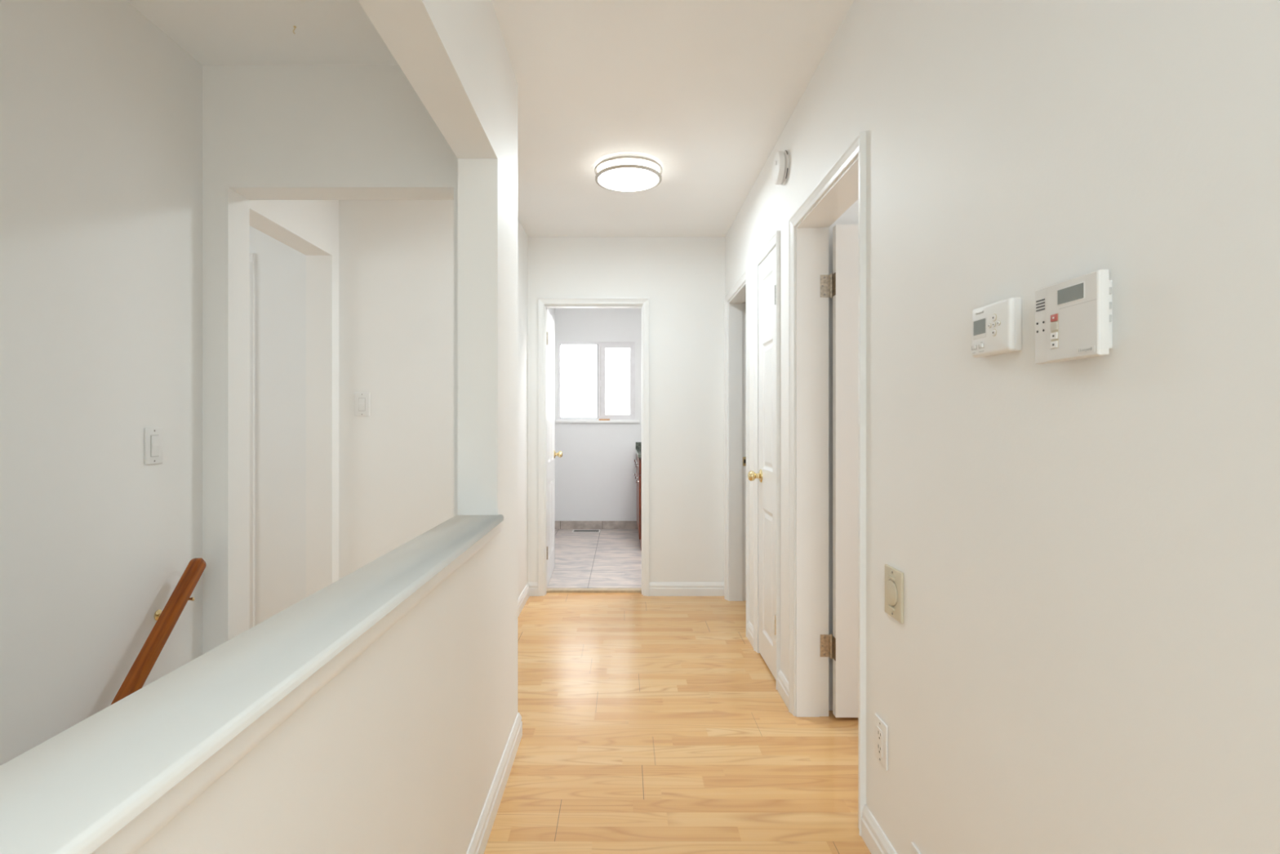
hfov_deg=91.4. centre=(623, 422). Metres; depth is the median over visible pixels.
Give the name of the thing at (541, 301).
door frame
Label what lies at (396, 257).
wall
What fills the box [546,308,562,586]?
door
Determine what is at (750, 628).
baseboard
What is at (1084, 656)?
wall
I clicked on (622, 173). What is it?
ceiling light
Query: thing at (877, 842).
baseboard
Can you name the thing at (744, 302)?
trim
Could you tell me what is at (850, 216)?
wall
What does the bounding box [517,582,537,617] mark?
baseboard
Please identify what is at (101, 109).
wall
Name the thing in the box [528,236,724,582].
wall
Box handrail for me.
[110,557,206,705]
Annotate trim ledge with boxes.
[0,514,503,853]
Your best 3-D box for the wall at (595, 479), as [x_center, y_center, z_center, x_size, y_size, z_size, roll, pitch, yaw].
[-0.030,-0.046,5.692,1.660,2.452,2.595,0,0,0]
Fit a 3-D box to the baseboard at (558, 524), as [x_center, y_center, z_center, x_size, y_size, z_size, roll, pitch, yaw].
[-0.030,1.118,6.845,1.460,0.088,0.010,0,0,0]
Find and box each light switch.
[144,427,162,464]
[354,392,369,416]
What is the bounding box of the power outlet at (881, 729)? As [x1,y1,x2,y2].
[874,713,888,770]
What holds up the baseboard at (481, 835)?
attached to the wall at (401, 751)
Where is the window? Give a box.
[558,342,635,419]
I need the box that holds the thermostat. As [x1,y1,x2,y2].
[971,297,1022,357]
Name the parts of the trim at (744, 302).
strike plate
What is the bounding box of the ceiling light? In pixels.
[595,154,662,192]
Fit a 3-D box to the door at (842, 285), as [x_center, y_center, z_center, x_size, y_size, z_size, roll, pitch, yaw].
[1.151,0.190,2.487,0.723,1.945,0.048,0,0,0]
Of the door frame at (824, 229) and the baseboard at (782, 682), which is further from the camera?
the baseboard at (782, 682)
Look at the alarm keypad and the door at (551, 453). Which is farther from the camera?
the door at (551, 453)
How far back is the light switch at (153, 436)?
1.98 m
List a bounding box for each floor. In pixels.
[484,592,871,853]
[546,528,641,587]
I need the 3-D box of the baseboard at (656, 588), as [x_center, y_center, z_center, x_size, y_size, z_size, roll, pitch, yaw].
[0.433,1.135,4.263,0.518,0.090,0.014,0,0,0]
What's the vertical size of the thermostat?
0.094 m
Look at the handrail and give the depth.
1.92 m
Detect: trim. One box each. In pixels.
[90,522,501,853]
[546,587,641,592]
[728,280,746,600]
[753,230,780,689]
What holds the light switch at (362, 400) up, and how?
attached to the wall at (396, 257)
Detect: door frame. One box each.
[249,253,255,626]
[537,297,649,595]
[724,269,749,636]
[788,131,866,835]
[795,155,857,715]
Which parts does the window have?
fixed sash, pane, sliding sash, pane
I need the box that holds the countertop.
[635,442,641,457]
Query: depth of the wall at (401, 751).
1.46 m
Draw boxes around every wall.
[0,0,338,765]
[133,0,517,853]
[202,65,457,654]
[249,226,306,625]
[338,200,528,598]
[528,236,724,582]
[547,308,641,520]
[724,0,1279,853]
[828,200,857,710]
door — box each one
[249,262,252,628]
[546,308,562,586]
[747,246,776,679]
[820,224,857,717]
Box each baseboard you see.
[466,712,522,853]
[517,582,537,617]
[555,520,637,528]
[649,582,724,595]
[746,620,753,647]
[777,669,788,708]
[861,804,897,853]
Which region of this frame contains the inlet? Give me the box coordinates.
[884,564,903,623]
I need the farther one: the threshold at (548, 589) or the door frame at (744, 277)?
the threshold at (548, 589)
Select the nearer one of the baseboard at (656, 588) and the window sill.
the baseboard at (656, 588)
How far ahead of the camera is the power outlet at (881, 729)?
1.66 m
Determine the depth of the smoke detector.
2.63 m
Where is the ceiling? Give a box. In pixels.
[125,0,853,236]
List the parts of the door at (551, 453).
knob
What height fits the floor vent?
0.002 m
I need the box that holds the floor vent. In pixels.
[572,528,600,532]
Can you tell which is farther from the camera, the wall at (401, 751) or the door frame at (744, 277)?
the door frame at (744, 277)
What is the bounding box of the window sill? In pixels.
[555,420,639,422]
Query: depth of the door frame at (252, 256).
3.19 m
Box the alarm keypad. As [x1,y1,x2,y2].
[1035,269,1112,364]
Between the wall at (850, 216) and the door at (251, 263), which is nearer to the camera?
the wall at (850, 216)
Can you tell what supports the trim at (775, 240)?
attached to the wall at (1084, 656)
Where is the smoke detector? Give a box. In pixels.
[772,150,789,185]
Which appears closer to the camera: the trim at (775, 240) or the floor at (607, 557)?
the trim at (775, 240)
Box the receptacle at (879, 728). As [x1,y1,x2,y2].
[876,725,882,756]
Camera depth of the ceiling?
2.27 m
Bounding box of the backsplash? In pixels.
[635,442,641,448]
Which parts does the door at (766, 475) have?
knob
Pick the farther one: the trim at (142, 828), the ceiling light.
the ceiling light
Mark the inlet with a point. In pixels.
(894, 578)
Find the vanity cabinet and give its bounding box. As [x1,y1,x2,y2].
[633,454,641,550]
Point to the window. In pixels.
(597, 380)
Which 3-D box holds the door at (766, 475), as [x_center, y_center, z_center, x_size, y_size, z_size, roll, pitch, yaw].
[0.674,0.183,2.999,0.102,1.970,0.395,0,0,0]
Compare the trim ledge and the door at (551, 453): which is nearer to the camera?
the trim ledge
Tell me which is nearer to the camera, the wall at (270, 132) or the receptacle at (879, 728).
the receptacle at (879, 728)
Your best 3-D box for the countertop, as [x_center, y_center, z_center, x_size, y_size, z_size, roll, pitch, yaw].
[0.413,0.263,6.254,0.570,0.105,1.188,0,0,0]
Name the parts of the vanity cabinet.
door, door, drawer, door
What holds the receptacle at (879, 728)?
attached to the power outlet at (881, 729)
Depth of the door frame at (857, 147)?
1.79 m
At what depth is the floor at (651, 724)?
2.29 m
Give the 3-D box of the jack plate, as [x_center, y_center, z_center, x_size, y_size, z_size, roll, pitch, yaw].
[0.685,1.058,1.458,0.014,0.115,0.070,0,0,0]
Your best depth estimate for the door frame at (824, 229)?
2.51 m
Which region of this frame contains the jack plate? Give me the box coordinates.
[911,841,920,853]
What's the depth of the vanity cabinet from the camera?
5.74 m

